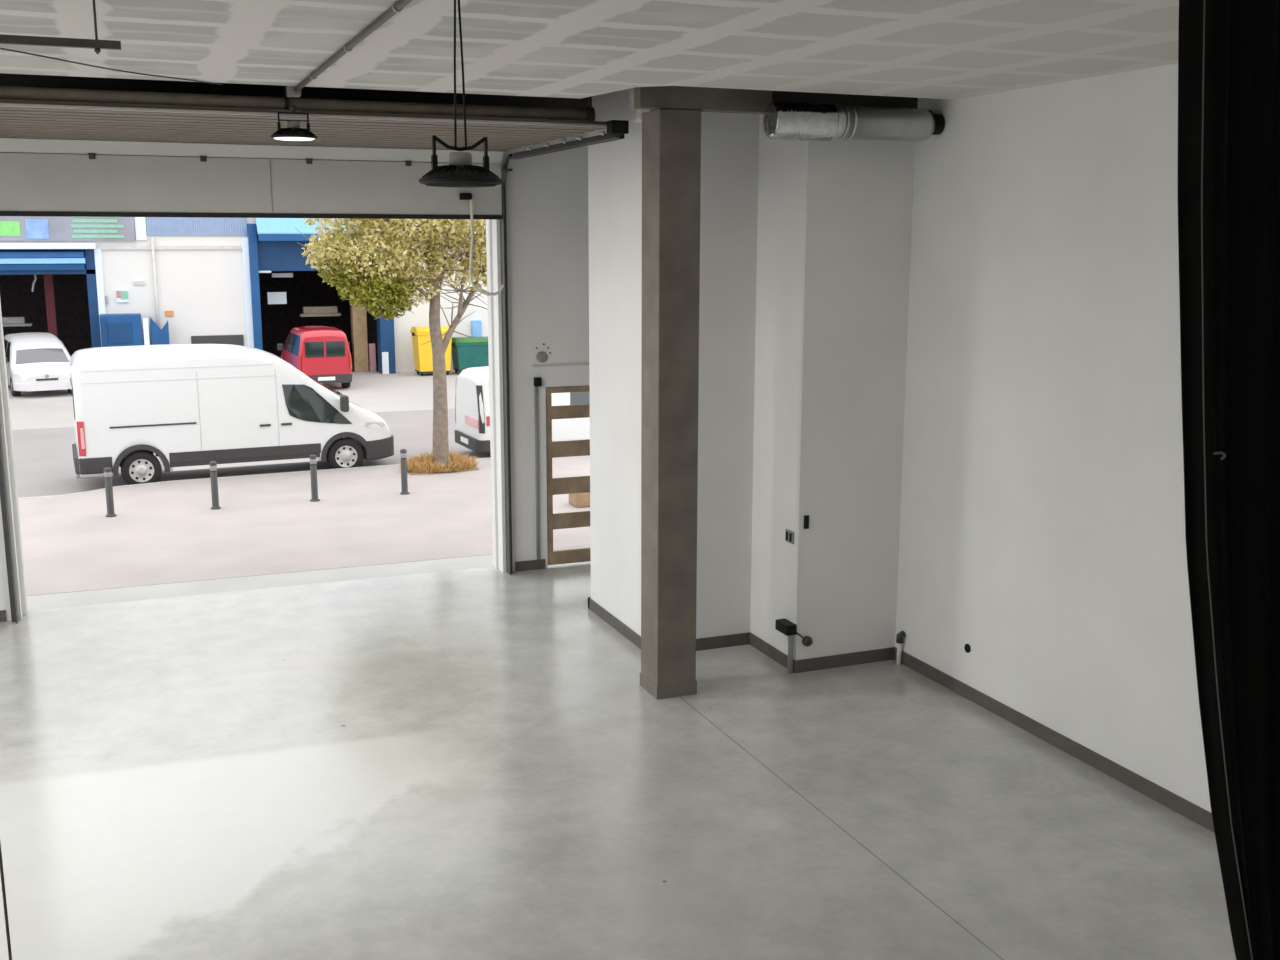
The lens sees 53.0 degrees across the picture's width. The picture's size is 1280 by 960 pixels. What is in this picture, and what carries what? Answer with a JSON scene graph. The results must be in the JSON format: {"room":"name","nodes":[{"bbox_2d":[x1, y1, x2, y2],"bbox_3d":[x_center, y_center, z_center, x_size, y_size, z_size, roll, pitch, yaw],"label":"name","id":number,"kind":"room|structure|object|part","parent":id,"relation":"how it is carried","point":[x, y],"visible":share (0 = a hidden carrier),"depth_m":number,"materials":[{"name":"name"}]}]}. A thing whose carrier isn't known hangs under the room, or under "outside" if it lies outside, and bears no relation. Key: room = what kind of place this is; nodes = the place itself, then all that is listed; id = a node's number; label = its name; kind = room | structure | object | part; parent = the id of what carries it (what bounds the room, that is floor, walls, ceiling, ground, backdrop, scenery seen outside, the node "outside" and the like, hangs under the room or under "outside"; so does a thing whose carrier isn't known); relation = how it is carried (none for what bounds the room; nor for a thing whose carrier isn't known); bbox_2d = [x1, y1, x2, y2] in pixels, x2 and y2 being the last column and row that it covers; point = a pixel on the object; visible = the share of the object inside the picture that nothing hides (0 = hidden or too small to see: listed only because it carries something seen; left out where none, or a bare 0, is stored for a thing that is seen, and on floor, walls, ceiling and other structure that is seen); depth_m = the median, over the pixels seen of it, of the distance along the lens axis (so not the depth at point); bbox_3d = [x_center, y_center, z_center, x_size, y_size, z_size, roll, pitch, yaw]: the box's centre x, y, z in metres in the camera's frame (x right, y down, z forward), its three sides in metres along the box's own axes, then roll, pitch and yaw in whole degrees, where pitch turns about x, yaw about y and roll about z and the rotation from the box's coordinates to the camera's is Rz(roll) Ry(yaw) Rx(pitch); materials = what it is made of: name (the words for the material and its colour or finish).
{"room":"empty industrial warehouse","nodes":[
{"label":"empty industrial warehouse","id":0,"kind":"room"},
{"bbox_2d":[8,352,459,429],"bbox_3d":[-18.020,-3.636,44.919,120.000,0.264,27.400,-4,11,-22],"label":"ground","id":1,"kind":"structure","parent":0,"point":[376,391],"depth_m":37.69,"materials":[{"name":"concrete"}]},
{"bbox_2d":[4,332,72,395],"bbox_3d":[-18.529,-3.608,39.407,2.160,1.728,4.315,-6,13,-31],"label":"car","id":2,"kind":"object","parent":1,"relation":"on","point":[35,361],"visible":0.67,"depth_m":38.10,"materials":[{"name":"white metal"}]},
{"bbox_2d":[36,378,57,380],"bbox_3d":[-17.405,-2.954,37.692,0.600,0.060,0.020,-6,13,-31],"label":"license plate","id":3,"kind":"object","parent":2,"relation":"attached to","point":[37,379],"depth_m":37.68,"materials":[{"name":"white plastic"}]},
{"bbox_2d":[99,313,142,346],"bbox_3d":[-16.519,-4.165,40.996,1.220,2.240,0.770,-4,11,-22],"label":"container","id":4,"kind":"object","parent":1,"relation":"on","point":[116,329],"visible":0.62,"depth_m":40.54,"materials":[{"name":"paint"}]},
{"bbox_3d":[-16.511,-4.161,40.594,0.900,1.900,0.030,-4,11,-22],"label":"door panel","id":5,"kind":"part","parent":4,"relation":"part of","materials":[{"name":"blue metal"}]},
{"bbox_2d":[143,318,149,344],"bbox_3d":[-15.728,-4.103,40.997,0.160,2.120,0.100,-4,11,-22],"label":"marker post","id":6,"kind":"object","parent":1,"relation":"on","point":[145,320],"visible":0.44,"depth_m":40.84,"materials":[{"name":"white plastic"}]},
{"bbox_2d":[149,316,168,344],"bbox_3d":[-15.469,-4.197,41.442,0.540,2.140,0.650,-4,11,-22],"label":"tipping skip","id":7,"kind":"object","parent":1,"relation":"on","point":[158,336],"visible":0.29,"depth_m":41.06,"materials":[{"name":"blue paint"}]},
{"bbox_2d":[0,216,487,373],"bbox_3d":[-15.432,-8.157,45.715,46.000,8.340,9.920,-4,11,-22],"label":"warehouse building","id":8,"kind":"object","parent":1,"relation":"on","point":[248,282],"visible":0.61,"depth_m":42.24,"materials":[{"name":"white paint"}]},
{"bbox_2d":[2,316,32,326],"bbox_3d":[-21.035,-5.209,42.236,1.850,0.300,0.500,-4,11,-22],"label":"shelf","id":9,"kind":"object","parent":8,"relation":"attached to","point":[6,321],"depth_m":42.20,"materials":[{"name":"grey plastic"}]},
{"bbox_3d":[-19.239,-6.325,40.731,0.199,0.710,0.070,-4,11,-22],"label":"hoist chain","id":10,"kind":"part","parent":8,"relation":"part of","materials":[{"name":"grey plastic"}]},
{"bbox_2d":[0,250,83,257],"bbox_3d":[-21.432,-6.831,38.850,8.450,0.260,0.420,-4,11,-22],"label":"roller shutter","id":11,"kind":"object","parent":8,"relation":"hanging from","point":[3,253],"depth_m":39.85,"materials":[{"name":"blue paint"}]},
{"bbox_2d":[0,264,84,269],"bbox_3d":[-21.436,-6.439,38.933,8.450,0.180,0.400,-4,11,-22],"label":"shutter","id":12,"kind":"object","parent":8,"relation":"hanging from","point":[2,266],"depth_m":39.88,"materials":[{"name":"blue paint"}]},
{"bbox_3d":[-19.392,-5.038,42.365,0.270,3.440,0.250,-4,11,-22],"label":"maroon post","id":13,"kind":"part","parent":8,"relation":"part of","materials":[{"name":"red metal"}]},
{"bbox_3d":[-21.453,-4.931,39.568,8.880,4.260,0.450,-4,11,-22],"label":"door frame","id":14,"kind":"part","parent":8,"relation":"part of","materials":[{"name":"blue metal"}]},
{"bbox_2d":[134,281,144,284],"bbox_3d":[-16.116,-6.342,41.320,0.340,0.120,0.050,-4,11,-22],"label":"wall vent","id":15,"kind":"object","parent":8,"relation":"attached to","point":[135,282],"depth_m":41.30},
{"bbox_3d":[-15.968,-8.561,40.944,0.320,1.780,0.080,-4,11,-22],"label":"corner trim","id":16,"kind":"part","parent":8,"relation":"part of","materials":[{"name":"white metal"}]},
{"bbox_3d":[-15.332,-5.426,41.808,0.250,0.180,0.060,-4,11,-22],"label":"orange plate","id":17,"kind":"part","parent":8,"relation":"part of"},
{"bbox_2d":[191,335,243,345],"bbox_3d":[-13.988,-4.335,42.564,1.650,0.920,0.060,-4,11,-22],"label":"vent","id":18,"kind":"object","parent":8,"relation":"attached to","point":[195,339],"depth_m":42.49,"materials":[{"name":"grey metal"}]},
{"bbox_3d":[-12.823,-5.944,42.769,0.260,5.090,0.700,-4,11,-22],"label":"door frame","id":19,"kind":"part","parent":8,"relation":"part of","materials":[{"name":"blue paint"}]},
{"bbox_2d":[272,273,292,276],"bbox_3d":[-12.293,-7.037,44.118,0.700,0.140,0.040,-4,11,-22],"label":"tube light","id":20,"kind":"object","parent":8,"relation":"attached to","point":[273,274],"depth_m":44.10,"materials":[{"name":"white plastic"}]},
{"bbox_2d":[257,236,375,270],"bbox_3d":[-10.846,-7.627,43.236,3.980,1.150,0.045,-4,11,-22],"label":"shutter","id":21,"kind":"object","parent":8,"relation":"hanging from","point":[272,255],"depth_m":42.82,"materials":[{"name":"blue metal"}]},
{"bbox_2d":[299,306,340,316],"bbox_3d":[-11.408,-6.015,45.748,1.400,0.350,0.400,-4,11,-22],"label":"shelf","id":22,"kind":"object","parent":8,"relation":"attached to","point":[307,311],"depth_m":45.57,"materials":[{"name":"beige wood"}]},
{"bbox_3d":[-8.834,-5.971,44.424,0.480,4.540,0.650,-4,11,-22],"label":"door frame","id":23,"kind":"part","parent":8,"relation":"part of","materials":[{"name":"blue metal"}]},
{"bbox_2d":[277,326,351,387],"bbox_3d":[-10.456,-4.018,41.208,2.020,1.889,4.215,-5,12,-23],"label":"van","id":24,"kind":"object","parent":1,"relation":"on","point":[322,353],"visible":0.74,"depth_m":39.43,"materials":[{"name":"red paint"}]},
{"bbox_2d":[277,343,283,350],"bbox_3d":[-11.669,-4.315,41.648,0.180,0.223,0.183,-5,12,-23],"label":"mirror","id":25,"kind":"object","parent":24,"relation":"attached to","point":[280,347],"depth_m":41.59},
{"bbox_2d":[298,355,301,369],"bbox_3d":[-10.360,-3.557,39.140,0.156,0.484,0.076,8,13,37],"label":"tail light","id":26,"kind":"object","parent":24,"relation":"attached to","point":[299,356],"depth_m":39.11,"materials":[{"name":"red plastic"}]},
{"bbox_3d":[-9.624,-3.111,39.420,0.520,0.110,0.020,-5,12,-23],"label":"number plate","id":27,"kind":"part","parent":24,"relation":"part of","materials":[{"name":"white plastic"}]},
{"bbox_2d":[348,354,351,369],"bbox_3d":[-8.978,-3.666,39.728,0.076,0.484,0.156,1,11,6],"label":"tail light","id":28,"kind":"object","parent":24,"relation":"attached to","point":[349,355],"depth_m":39.69,"materials":[{"name":"red plastic"}]},
{"bbox_2d":[410,326,451,375],"bbox_3d":[-7.154,-4.455,44.163,1.380,1.658,1.080,-4,11,-22],"label":"waste container","id":29,"kind":"object","parent":1,"relation":"on","point":[423,361],"visible":0.71,"depth_m":43.71,"materials":[{"name":"yellow plastic"}]},
{"bbox_3d":[-7.153,-5.181,44.026,1.220,0.180,1.040,-4,11,-22],"label":"lid","id":30,"kind":"part","parent":29,"relation":"part of","materials":[{"name":"yellow plastic"}]},
{"bbox_2d":[451,336,488,372],"bbox_3d":[-5.879,-4.352,44.704,1.430,1.258,1.080,-4,11,-22],"label":"waste container","id":31,"kind":"object","parent":1,"relation":"on","point":[467,352],"visible":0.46,"depth_m":44.26,"materials":[{"name":"green plastic"}]},
{"bbox_3d":[-5.878,-4.882,44.605,1.270,0.180,1.040,-4,11,-22],"label":"lid","id":32,"kind":"part","parent":31,"relation":"part of","materials":[{"name":"green plastic"}]},
{"bbox_2d":[12,409,490,497],"bbox_3d":[-9.628,0.242,24.405,120.000,0.260,17.600,-4,11,-22],"label":"road","id":33,"kind":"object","parent":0,"point":[44,463],"depth_m":27.34,"materials":[{"name":"grey asphalt"}]},
{"bbox_2d":[69,344,393,484],"bbox_3d":[-8.028,-1.409,25.502,6.030,2.584,2.600,-5,12,-24],"label":"cargo van","id":34,"kind":"object","parent":33,"relation":"on","point":[191,406],"visible":1,"depth_m":24.33,"materials":[{"name":"white paint"}]},
{"bbox_2d":[76,421,85,455],"bbox_3d":[-10.214,-0.752,23.468,0.143,0.640,0.051,-1,11,-6],"label":"tail light","id":35,"kind":"object","parent":34,"relation":"attached to","point":[80,425],"depth_m":23.44,"materials":[{"name":"red plastic"}]},
{"bbox_3d":[-9.069,-1.020,23.927,1.520,0.030,0.030,-5,12,-24],"label":"sliding door rail","id":36,"kind":"part","parent":34,"relation":"part of","materials":[{"name":"grey metal"}]},
{"bbox_2d":[340,395,348,411],"bbox_3d":[-5.804,-1.502,25.211,0.140,0.320,0.240,-5,12,-24],"label":"mirror","id":37,"kind":"object","parent":34,"relation":"attached to","point":[344,400],"depth_m":25.11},
{"bbox_2d":[18,457,490,498],"bbox_3d":[-9.289,0.228,23.554,80.138,0.204,0.732,-5,12,-25],"label":"kerb","id":38,"kind":"object","parent":33,"relation":"on","point":[488,457],"visible":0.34,"depth_m":24.37,"materials":[{"name":"concrete"}]},
{"bbox_2d":[455,366,589,452],"bbox_3d":[-1.714,-1.592,28.285,4.515,1.929,2.200,-5,12,-24],"label":"van","id":39,"kind":"object","parent":33,"relation":"on","point":[472,405],"visible":0.23,"depth_m":27.33,"materials":[{"name":"white paint"}]},
{"bbox_3d":[-3.754,-0.850,27.462,0.020,0.110,0.520,-5,12,-24],"label":"number plate","id":40,"kind":"part","parent":39,"relation":"part of","materials":[{"name":"white plastic"}]},
{"bbox_2d":[476,385,484,433],"bbox_3d":[-3.314,-1.467,26.663,0.100,0.988,0.241,-5,12,-24],"label":"tail light","id":41,"kind":"object","parent":39,"relation":"attached to","point":[480,389],"depth_m":26.63,"materials":[{"name":"plastic"}]},
{"bbox_2d":[0,132,588,620],"bbox_3d":[-4.842,-1.991,15.933,12.170,7.000,0.350,-4,11,-22],"label":"wall","id":42,"kind":"structure","parent":0,"point":[547,224],"depth_m":17.12,"materials":[{"name":"grey paint"}]},
{"bbox_2d":[0,426,17,623],"bbox_3d":[-6.670,-0.732,12.895,0.180,5.645,4.260,-4,11,-22],"label":"door track","id":43,"kind":"object","parent":42,"relation":"attached to","point":[3,494],"visible":1,"depth_m":15.08,"materials":[{"name":"metal"}]},
{"bbox_2d":[0,219,497,614],"bbox_3d":[-4.755,-1.017,16.300,5.970,4.950,0.220,-4,11,-22],"label":"door frame","id":44,"kind":"structure","parent":42,"relation":"in","point":[3,370],"depth_m":16.98,"materials":[{"name":"white metal"}]},
{"bbox_2d":[0,559,544,621],"bbox_3d":[-5.869,1.493,15.970,9.820,0.135,0.018,-4,11,-22],"label":"baseboard","id":45,"kind":"structure","parent":42,"relation":"attached to","point":[530,564],"depth_m":17.66,"materials":[{"name":"grey"}]},
{"bbox_2d":[534,377,541,559],"bbox_3d":[-1.376,-0.139,17.470,0.100,2.520,0.070,-4,11,-22],"label":"conduit pipe","id":46,"kind":"object","parent":42,"relation":"attached to","point":[537,380],"visible":1,"depth_m":17.43,"materials":[{"name":"black metal"}]},
{"bbox_2d":[536,343,550,362],"bbox_3d":[-1.293,-1.706,17.230,0.214,0.256,0.030,-4,11,-22],"label":"wall bracket","id":47,"kind":"object","parent":42,"relation":"attached to","point":[541,356],"visible":1,"depth_m":17.22,"materials":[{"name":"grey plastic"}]},
{"bbox_2d":[532,362,588,366],"bbox_3d":[-0.595,-1.595,17.545,1.820,0.035,0.015,-4,11,-22],"label":"trim","id":48,"kind":"structure","parent":42,"relation":"attached to","point":[583,363],"depth_m":17.35,"materials":[{"name":"metal"}]},
{"bbox_2d":[500,120,628,574],"bbox_3d":[-0.991,-1.147,15.139,0.180,5.645,4.260,-4,11,-22],"label":"door track","id":49,"kind":"object","parent":42,"relation":"attached to","point":[616,129],"visible":0.97,"depth_m":16.78,"materials":[{"name":"metal"}]},
{"bbox_2d":[0,99,606,219],"bbox_3d":[-3.835,-3.272,13.610,6.149,0.910,4.035,-4,11,-22],"label":"door","id":50,"kind":"structure","parent":49,"relation":"attached to","point":[70,183],"depth_m":14.82,"materials":[{"name":"metal"}]},
{"bbox_3d":[-4.610,-3.534,15.426,6.080,0.640,0.045,-4,11,-22],"label":"panel","id":51,"kind":"part","parent":50,"relation":"part of","materials":[{"name":"metal"}]},
{"bbox_3d":[-4.588,-3.926,15.298,6.080,0.162,0.160,-4,11,-22],"label":"bent panel","id":52,"kind":"part","parent":50,"relation":"part of","materials":[{"name":"metal"}]},
{"bbox_3d":[-4.438,-3.951,14.915,6.080,0.060,0.612,-4,11,-22],"label":"overhead panel","id":53,"kind":"part","parent":50,"relation":"part of","materials":[{"name":"grey metal"}]},
{"bbox_3d":[-4.203,-3.842,14.341,6.080,0.060,0.632,-4,11,-22],"label":"overhead panel","id":54,"kind":"part","parent":50,"relation":"part of","materials":[{"name":"grey metal"}]},
{"bbox_3d":[-3.964,-3.732,13.757,6.080,0.060,0.632,-4,11,-22],"label":"overhead panel","id":55,"kind":"part","parent":50,"relation":"part of","materials":[{"name":"grey metal"}]},
{"bbox_3d":[-3.726,-3.622,13.174,6.080,0.060,0.632,-4,11,-22],"label":"overhead panel","id":56,"kind":"part","parent":50,"relation":"part of","materials":[{"name":"grey metal"}]},
{"bbox_3d":[-3.487,-3.512,12.590,6.080,0.060,0.632,-4,11,-22],"label":"overhead panel","id":57,"kind":"part","parent":50,"relation":"part of","materials":[{"name":"grey metal"}]},
{"bbox_3d":[-3.248,-3.401,12.007,6.080,0.060,0.632,-4,11,-22],"label":"overhead panel","id":58,"kind":"part","parent":50,"relation":"part of","materials":[{"name":"grey metal"}]},
{"bbox_2d":[469,199,504,295],"bbox_3d":[-1.970,-2.978,16.489,0.482,1.220,0.068,-5,12,-26],"label":"rope","id":59,"kind":"object","parent":50,"relation":"hanging from","point":[487,293],"visible":1,"depth_m":16.43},
{"bbox_3d":[-1.766,-1.280,17.040,0.065,5.200,0.170,-4,11,-22],"label":"upright rail","id":60,"kind":"part","parent":49,"relation":"part of","materials":[{"name":"metal"}]},
{"bbox_3d":[-1.691,-3.962,16.362,0.050,0.368,0.368,-4,11,-22],"label":"curve rail","id":61,"kind":"part","parent":49,"relation":"part of","materials":[{"name":"metal"}]},
{"bbox_3d":[-0.901,-3.759,14.474,0.095,0.075,3.760,-4,11,-22],"label":"ceiling rail","id":62,"kind":"part","parent":49,"relation":"part of","materials":[{"name":"metal"}]},
{"bbox_2d":[546,385,590,564],"bbox_3d":[-0.607,-0.087,17.901,1.475,2.480,0.075,-4,11,-22],"label":"gate","id":63,"kind":"object","parent":42,"relation":"attached to","point":[578,484],"visible":0.5,"depth_m":17.71,"materials":[{"name":"brown wood"}]},
{"bbox_3d":[-1.253,-0.035,17.650,0.085,2.470,0.070,-4,11,-22],"label":"post","id":64,"kind":"part","parent":63,"relation":"part of","materials":[{"name":"brown wood"}]},
{"bbox_3d":[-0.606,-1.266,17.679,1.475,0.080,0.075,-4,11,-22],"label":"rail","id":65,"kind":"part","parent":63,"relation":"part of","materials":[{"name":"brown wood"}]},
{"bbox_3d":[-0.609,1.038,18.113,1.475,0.190,0.075,-4,11,-22],"label":"rail","id":66,"kind":"part","parent":63,"relation":"part of","materials":[{"name":"brown wood"}]},
{"bbox_2d":[18,455,589,595],"bbox_3d":[-8.286,0.695,21.092,80.000,0.200,10.000,-4,11,-22],"label":"pavement","id":67,"kind":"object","parent":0,"point":[168,532],"visible":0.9,"depth_m":20.28,"materials":[{"name":"grey concrete"}]},
{"bbox_2d":[104,467,116,516],"bbox_3d":[-8.688,0.194,21.008,0.170,0.815,0.167,-4,11,-22],"label":"bollard","id":68,"kind":"object","parent":67,"relation":"on","point":[107,471],"visible":1,"depth_m":20.97,"materials":[{"name":"grey metal"}]},
{"bbox_2d":[209,461,220,509],"bbox_3d":[-7.166,0.083,21.610,0.170,0.815,0.167,-4,11,-22],"label":"bollard","id":69,"kind":"object","parent":67,"relation":"on","point":[213,465],"visible":1,"depth_m":21.57,"materials":[{"name":"grey metal"}]},
{"bbox_2d":[310,455,319,501],"bbox_3d":[-5.658,-0.039,22.269,0.170,0.815,0.167,-4,11,-22],"label":"bollard","id":70,"kind":"object","parent":67,"relation":"on","point":[313,461],"visible":1,"depth_m":22.23,"materials":[{"name":"grey metal"}]},
{"bbox_2d":[400,449,409,494],"bbox_3d":[-4.207,-0.153,22.885,0.170,0.815,0.167,-4,11,-22],"label":"bollard","id":71,"kind":"object","parent":67,"relation":"on","point":[403,452],"visible":1,"depth_m":22.84,"materials":[{"name":"grey metal"}]},
{"bbox_2d":[569,492,589,507],"bbox_3d":[-0.785,0.266,22.077,0.800,0.300,0.450,-4,11,-22],"label":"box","id":72,"kind":"object","parent":67,"relation":"on","point":[579,500],"visible":0.26,"depth_m":21.79,"materials":[{"name":"beige cardboard"}]},
{"bbox_2d":[27,546,589,610],"bbox_3d":[-6.507,1.519,16.743,80.000,0.196,1.140,-4,11,-22],"label":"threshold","id":73,"kind":"object","parent":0,"point":[125,594],"visible":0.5,"depth_m":17.05,"materials":[{"name":"concrete"}]},
{"bbox_2d":[408,466,478,474],"bbox_3d":[-3.999,-0.206,25.554,1.350,0.130,1.150,-4,11,-22],"label":"ground","id":74,"kind":"structure","parent":0,"point":[475,467],"depth_m":24.98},
{"bbox_2d":[294,218,487,472],"bbox_3d":[-4.140,-3.516,24.532,4.541,6.825,3.260,-1,11,-4],"label":"street tree","id":75,"kind":"object","parent":74,"relation":"on","point":[398,268],"visible":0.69,"depth_m":23.90,"materials":[{"name":"green plant"}]},
{"bbox_2d":[397,450,478,472],"bbox_3d":[-3.963,-0.434,25.300,1.686,0.433,1.106,-4,11,-22],"label":"dry grass","id":76,"kind":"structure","parent":74,"relation":"on","point":[456,461],"depth_m":25.08,"materials":[{"name":"beige plant"}]},
{"bbox_2d":[0,0,1178,99],"bbox_3d":[0.257,-1.931,3.042,12.170,0.050,18.020,-4,11,-22],"label":"ceiling","id":77,"kind":"structure","parent":0,"point":[936,49],"depth_m":8.68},
{"bbox_2d":[0,842,11,959],"bbox_3d":[-1.428,1.073,2.909,0.009,5.810,0.007,-4,11,-22],"label":"hanging cord","id":78,"kind":"object","parent":77,"relation":"hanging from","point":[1,862],"visible":1,"depth_m":2.89,"materials":[{"name":"black"}]},
{"bbox_2d":[0,0,120,53],"bbox_3d":[-3.821,-2.488,6.898,1.905,0.295,0.045,-4,11,-22],"label":"channel","id":79,"kind":"object","parent":77,"relation":"hanging from","point":[95,44],"visible":1,"depth_m":7.15,"materials":[{"name":"grey metal"}]},
{"bbox_3d":[-3.054,-2.544,7.202,0.032,0.295,0.028,-4,11,-22],"label":"threaded rod","id":80,"kind":"part","parent":79,"relation":"part of","materials":[{"name":"grey metal"}]},
{"bbox_2d":[0,48,222,84],"bbox_3d":[-4.352,-3.043,9.179,0.044,0.042,4.175,4,11,21],"label":"cable","id":81,"kind":"object","parent":77,"relation":"attached to","point":[0,48],"visible":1,"depth_m":9.80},
{"bbox_2d":[286,0,412,97],"bbox_3d":[0.104,-1.990,3.637,0.110,0.095,17.240,-4,11,-22],"label":"conduit","id":82,"kind":"object","parent":77,"relation":"attached to","point":[292,91],"visible":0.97,"depth_m":8.68,"materials":[{"name":"grey plastic"}]},
{"bbox_2d":[271,97,316,140],"bbox_3d":[-3.106,-3.247,11.497,0.406,0.390,0.406,-4,11,-22],"label":"lamp","id":83,"kind":"object","parent":82,"relation":"hanging from","point":[293,132],"visible":1,"depth_m":11.45,"materials":[{"name":"black metal"}]},
{"bbox_2d":[419,0,502,187],"bbox_3d":[-0.872,-1.954,6.162,0.406,1.065,0.406,-4,11,-22],"label":"lamp","id":84,"kind":"object","parent":77,"relation":"hanging from","point":[460,172],"visible":1,"depth_m":6.16,"materials":[{"name":"black metal"}]},
{"bbox_2d":[1177,0,1279,959],"bbox_3d":[2.648,0.757,4.546,2.641,5.779,0.348,-5,12,-27],"label":"drape","id":85,"kind":"object","parent":77,"relation":"hanging from","point":[1228,190],"visible":1,"depth_m":4.01,"materials":[{"name":"black fabric"}]},
{"bbox_2d":[588,89,641,635],"bbox_3d":[-0.172,-1.683,14.331,0.140,7.000,1.960,-4,11,-22],"label":"wall partition","id":86,"kind":"structure","parent":0,"point":[614,167],"depth_m":14.47,"materials":[{"name":"white paint"}]},
{"bbox_2d":[588,597,640,648],"bbox_3d":[-0.193,1.687,14.982,0.158,0.135,2.038,-4,11,-22],"label":"baseboard","id":87,"kind":"structure","parent":86,"relation":"attached to","point":[632,636],"depth_m":15.01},
{"bbox_2d":[0,561,1235,959],"bbox_3d":[-0.598,3.534,6.215,12.770,0.250,23.160,-4,11,-22],"label":"floor","id":88,"kind":"structure","parent":0,"point":[475,763],"depth_m":10.43,"materials":[{"name":"concrete"}]},
{"bbox_2d":[775,619,804,673],"bbox_3d":[1.589,1.754,13.574,0.226,0.530,0.279,-4,11,-22],"label":"stub","id":89,"kind":"object","parent":88,"relation":"on","point":[784,626],"visible":1,"depth_m":13.46,"materials":[{"name":"grey plastic"}]},
{"bbox_2d":[629,88,652,122],"bbox_3d":[0.140,-3.775,12.418,0.320,0.580,0.560,-4,11,-22],"label":"wall","id":90,"kind":"structure","parent":0,"point":[635,115],"depth_m":12.53,"materials":[{"name":"paint"}]},
{"bbox_2d":[641,109,700,685],"bbox_3d":[0.288,-0.655,12.498,0.420,5.660,0.440,-4,11,-22],"label":"pillar","id":91,"kind":"structure","parent":0,"point":[671,138],"depth_m":12.29,"materials":[{"name":"concrete"}]},
{"bbox_2d":[640,672,696,699],"bbox_3d":[0.284,2.060,13.009,0.436,0.135,0.456,-4,11,-22],"label":"baseboard","id":92,"kind":"structure","parent":91,"relation":"attached to","point":[688,688],"depth_m":12.82,"materials":[{"name":"concrete"}]},
{"bbox_2d":[634,86,771,113],"bbox_3d":[0.597,-3.604,11.935,1.350,0.335,0.160,-4,11,-22],"label":"beam","id":93,"kind":"structure","parent":0,"point":[705,99],"depth_m":11.86,"materials":[{"name":"concrete"}]},
{"bbox_2d":[696,112,758,638],"bbox_3d":[1.285,-1.608,13.943,2.310,7.000,0.140,-4,11,-22],"label":"wall","id":94,"kind":"structure","parent":0,"point":[729,141],"depth_m":13.80,"materials":[{"name":"white paint"}]},
{"bbox_2d":[750,114,914,659],"bbox_3d":[2.012,-1.541,13.595,1.225,7.000,1.060,-4,11,-22],"label":"wall","id":95,"kind":"structure","parent":0,"point":[834,222],"depth_m":13.29,"materials":[{"name":"white paint"}]},
{"bbox_2d":[0,73,917,108],"bbox_3d":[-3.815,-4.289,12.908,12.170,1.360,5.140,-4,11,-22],"label":"ceiling beam","id":96,"kind":"structure","parent":95,"relation":"attached to","point":[25,80],"depth_m":15.09,"materials":[{"name":"black metal"}]},
{"bbox_2d":[785,529,793,543],"bbox_3d":[1.563,0.592,13.420,0.027,0.130,0.160,-4,11,-22],"label":"box","id":97,"kind":"object","parent":95,"relation":"attached to","point":[789,535],"visible":1,"depth_m":13.39,"materials":[{"name":"grey plastic"}]},
{"bbox_2d":[696,632,894,672],"bbox_3d":[1.445,1.875,13.999,2.414,0.135,1.078,-4,11,-22],"label":"baseboard","id":98,"kind":"structure","parent":95,"relation":"attached to","point":[848,659],"depth_m":13.87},
{"bbox_2d":[804,515,808,528],"bbox_3d":[1.720,0.435,13.254,0.055,0.140,0.025,-4,11,-22],"label":"wall switch","id":99,"kind":"object","parent":95,"relation":"attached to","point":[806,517],"visible":1,"depth_m":13.25,"materials":[{"name":"black plastic"}]},
{"bbox_2d":[802,636,812,646],"bbox_3d":[1.770,1.701,13.478,0.110,0.110,0.090,-4,11,-22],"label":"spout","id":100,"kind":"object","parent":95,"relation":"attached to","point":[808,641],"visible":1,"depth_m":13.47,"materials":[{"name":"grey metal"}]},
{"bbox_2d":[895,63,1211,812],"bbox_3d":[5.192,-0.451,7.830,0.300,7.000,23.160,-4,11,-22],"label":"wall","id":101,"kind":"structure","parent":0,"point":[1042,512],"depth_m":11.27,"materials":[{"name":"white paint"}]},
{"bbox_2d":[763,102,944,140],"bbox_3d":[2.069,-3.401,12.236,1.855,0.356,0.347,-4,11,-22],"label":"ventilation duct","id":102,"kind":"object","parent":101,"relation":"attached to","point":[781,120],"visible":1,"depth_m":12.06,"materials":[{"name":"metal"}]},
{"bbox_2d":[896,631,905,664],"bbox_3d":[2.799,1.798,13.791,0.104,0.367,0.080,-4,11,-22],"label":"pipe stub","id":103,"kind":"object","parent":101,"relation":"attached to","point":[899,637],"visible":1,"depth_m":13.76,"materials":[{"name":"white plastic"}]},
{"bbox_2d":[964,644,970,652],"bbox_3d":[3.246,1.668,12.721,0.012,0.088,0.090,-4,11,-22],"label":"outlet","id":104,"kind":"object","parent":101,"relation":"attached to","point":[967,647],"visible":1,"depth_m":12.71,"materials":[{"name":"black plastic"}]},
{"bbox_2d":[894,647,1214,832],"bbox_3d":[6.007,3.379,6.046,0.016,0.135,17.380,-4,11,-22],"label":"baseboard","id":105,"kind":"structure","parent":101,"relation":"attached to","point":[1163,796],"depth_m":11.40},
{"bbox_3d":[-0.588,-3.590,4.872,12.770,0.250,23.160,-4,11,-22],"label":"roof slab","id":106,"kind":"structure","parent":0,"visible":0},
{"bbox_2d":[0,86,594,120],"bbox_3d":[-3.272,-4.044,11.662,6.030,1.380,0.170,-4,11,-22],"label":"shaft","id":107,"kind":"object","parent":106,"relation":"hanging from","point":[6,92],"visible":0.73,"depth_m":11.72,"materials":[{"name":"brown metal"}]}
]}

